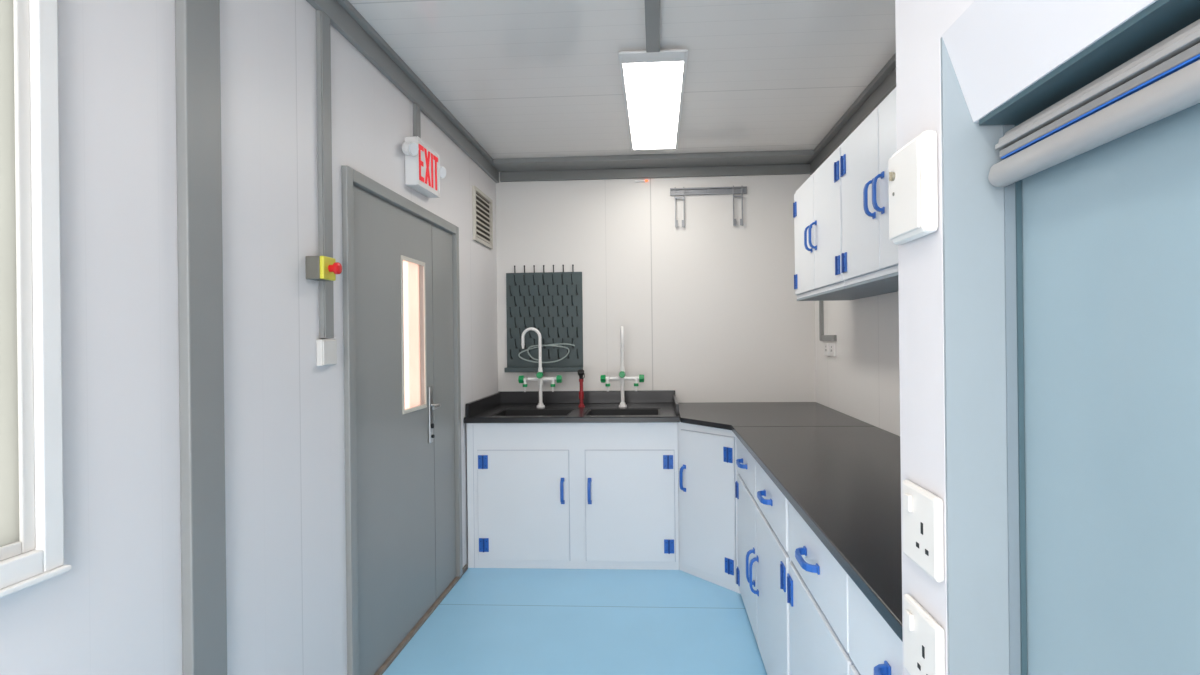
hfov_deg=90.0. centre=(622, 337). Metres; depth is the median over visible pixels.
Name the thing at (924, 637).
wall socket
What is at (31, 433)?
window
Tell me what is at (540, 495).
base cabinet
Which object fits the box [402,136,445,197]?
exit sign
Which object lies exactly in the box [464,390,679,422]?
countertop
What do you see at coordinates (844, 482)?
countertop
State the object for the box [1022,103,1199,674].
window
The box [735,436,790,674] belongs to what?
base cabinet
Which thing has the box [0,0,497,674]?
wall
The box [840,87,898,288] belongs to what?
upper cabinet
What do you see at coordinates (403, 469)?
door
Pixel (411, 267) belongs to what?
window
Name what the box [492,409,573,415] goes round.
sink basin
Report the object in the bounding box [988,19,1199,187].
roller shutter
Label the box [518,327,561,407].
faucet
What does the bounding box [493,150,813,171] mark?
trim
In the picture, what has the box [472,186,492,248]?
air vent
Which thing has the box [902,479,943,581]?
wall socket
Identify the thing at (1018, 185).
trim
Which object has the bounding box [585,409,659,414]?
sink basin
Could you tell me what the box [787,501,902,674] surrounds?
base cabinet
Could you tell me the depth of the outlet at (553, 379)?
4.24 m
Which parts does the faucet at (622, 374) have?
valve knob, spout, valve knob, valve knob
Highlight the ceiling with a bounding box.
[348,0,895,158]
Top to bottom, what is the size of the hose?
0.147 m
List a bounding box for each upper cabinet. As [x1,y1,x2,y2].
[793,143,898,300]
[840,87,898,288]
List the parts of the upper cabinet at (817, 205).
door, handle, handle, door, rail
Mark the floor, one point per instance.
(493, 621)
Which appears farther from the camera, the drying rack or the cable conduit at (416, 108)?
the drying rack
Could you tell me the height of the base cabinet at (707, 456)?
0.916 m
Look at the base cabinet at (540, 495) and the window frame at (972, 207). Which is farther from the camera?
the base cabinet at (540, 495)
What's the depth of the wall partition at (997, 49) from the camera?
0.61 m
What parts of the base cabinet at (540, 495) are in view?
door, handle, handle, door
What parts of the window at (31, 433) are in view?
pane, sash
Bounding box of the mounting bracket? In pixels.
[670,186,746,226]
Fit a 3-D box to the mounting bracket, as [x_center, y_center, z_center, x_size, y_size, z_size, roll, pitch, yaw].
[0.638,-0.975,4.473,0.570,0.295,0.036,-1,0,3]
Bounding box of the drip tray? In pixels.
[504,367,582,371]
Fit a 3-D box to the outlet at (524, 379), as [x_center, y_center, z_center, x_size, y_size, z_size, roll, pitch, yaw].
[-0.695,0.337,4.283,0.028,0.099,0.064,-1,0,3]
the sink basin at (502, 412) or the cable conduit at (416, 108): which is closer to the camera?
the cable conduit at (416, 108)
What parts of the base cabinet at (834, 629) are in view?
handle, drawer, door, door, drawer, handle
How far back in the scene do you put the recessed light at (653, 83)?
3.17 m
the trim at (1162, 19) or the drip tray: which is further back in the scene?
the drip tray
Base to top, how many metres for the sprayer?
0.269 m
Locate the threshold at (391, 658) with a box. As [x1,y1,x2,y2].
[374,564,467,674]
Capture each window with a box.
[0,0,70,597]
[408,262,416,407]
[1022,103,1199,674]
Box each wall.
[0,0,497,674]
[496,172,815,402]
[815,291,899,435]
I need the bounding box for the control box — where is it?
[888,130,937,244]
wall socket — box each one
[824,343,829,355]
[830,343,835,355]
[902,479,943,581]
[904,594,944,674]
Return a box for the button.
[306,256,341,280]
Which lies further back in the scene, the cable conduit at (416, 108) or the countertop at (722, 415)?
the countertop at (722, 415)
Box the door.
[341,165,462,674]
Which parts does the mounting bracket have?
arm, rail, arm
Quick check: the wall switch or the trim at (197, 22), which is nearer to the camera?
the trim at (197, 22)
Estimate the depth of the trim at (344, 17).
2.78 m
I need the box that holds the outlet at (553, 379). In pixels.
[551,377,555,391]
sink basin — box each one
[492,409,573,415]
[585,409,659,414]
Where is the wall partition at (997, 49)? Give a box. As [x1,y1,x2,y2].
[895,0,1156,674]
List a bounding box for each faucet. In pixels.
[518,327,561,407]
[600,326,643,406]
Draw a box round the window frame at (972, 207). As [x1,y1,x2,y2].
[940,37,1008,674]
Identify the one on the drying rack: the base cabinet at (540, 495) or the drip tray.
the drip tray
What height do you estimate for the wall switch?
0.096 m
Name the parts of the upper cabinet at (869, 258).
door, handle, rail, handle, door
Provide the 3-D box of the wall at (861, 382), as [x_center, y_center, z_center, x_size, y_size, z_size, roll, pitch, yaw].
[1.296,0.055,1.390,0.080,2.740,6.120,-1,0,3]
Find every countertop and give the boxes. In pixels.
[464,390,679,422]
[678,402,872,430]
[733,426,902,641]
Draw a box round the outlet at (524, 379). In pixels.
[523,377,527,391]
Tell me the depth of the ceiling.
2.84 m
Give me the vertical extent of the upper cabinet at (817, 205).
0.662 m
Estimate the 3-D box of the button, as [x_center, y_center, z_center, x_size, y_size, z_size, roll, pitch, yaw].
[-1.045,-0.243,2.113,0.104,0.080,0.080,-1,0,3]
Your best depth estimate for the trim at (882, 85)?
3.36 m
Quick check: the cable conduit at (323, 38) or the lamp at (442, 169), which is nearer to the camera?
the cable conduit at (323, 38)
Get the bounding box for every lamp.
[402,141,418,155]
[440,166,445,178]
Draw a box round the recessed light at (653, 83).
[618,49,687,150]
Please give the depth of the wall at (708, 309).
4.51 m
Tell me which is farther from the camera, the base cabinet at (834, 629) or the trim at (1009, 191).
the base cabinet at (834, 629)
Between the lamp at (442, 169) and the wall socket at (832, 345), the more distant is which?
the wall socket at (832, 345)
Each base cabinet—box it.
[467,422,678,569]
[678,422,740,593]
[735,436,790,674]
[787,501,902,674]
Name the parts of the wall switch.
plate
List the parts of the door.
pane frame, handle, lever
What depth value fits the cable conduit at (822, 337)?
4.22 m
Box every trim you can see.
[175,0,226,674]
[306,0,500,182]
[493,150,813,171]
[500,164,810,181]
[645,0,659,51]
[806,53,895,174]
[979,0,1199,124]
[1003,124,1020,674]
[1014,124,1026,674]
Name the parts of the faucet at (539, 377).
valve knob, spout, valve knob, valve knob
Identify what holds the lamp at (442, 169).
attached to the exit sign
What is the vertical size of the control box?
0.105 m
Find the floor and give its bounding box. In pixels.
[382,568,766,674]
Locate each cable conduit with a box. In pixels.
[316,10,333,337]
[413,103,420,137]
[819,301,836,340]
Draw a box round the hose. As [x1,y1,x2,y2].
[518,343,574,362]
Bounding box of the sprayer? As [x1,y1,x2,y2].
[577,369,584,406]
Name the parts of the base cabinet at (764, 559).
handle, drawer, door, handle, handle, handle, drawer, door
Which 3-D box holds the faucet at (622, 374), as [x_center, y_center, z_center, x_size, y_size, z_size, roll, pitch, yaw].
[-0.008,0.206,4.224,0.310,0.573,0.168,-1,0,3]
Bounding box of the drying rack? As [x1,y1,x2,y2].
[504,265,582,371]
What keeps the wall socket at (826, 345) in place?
attached to the wall at (861, 382)
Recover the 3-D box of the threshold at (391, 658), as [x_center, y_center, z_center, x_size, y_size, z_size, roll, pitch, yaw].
[-1.067,1.437,2.714,0.076,0.030,2.100,-1,0,3]
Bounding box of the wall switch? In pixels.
[316,339,336,365]

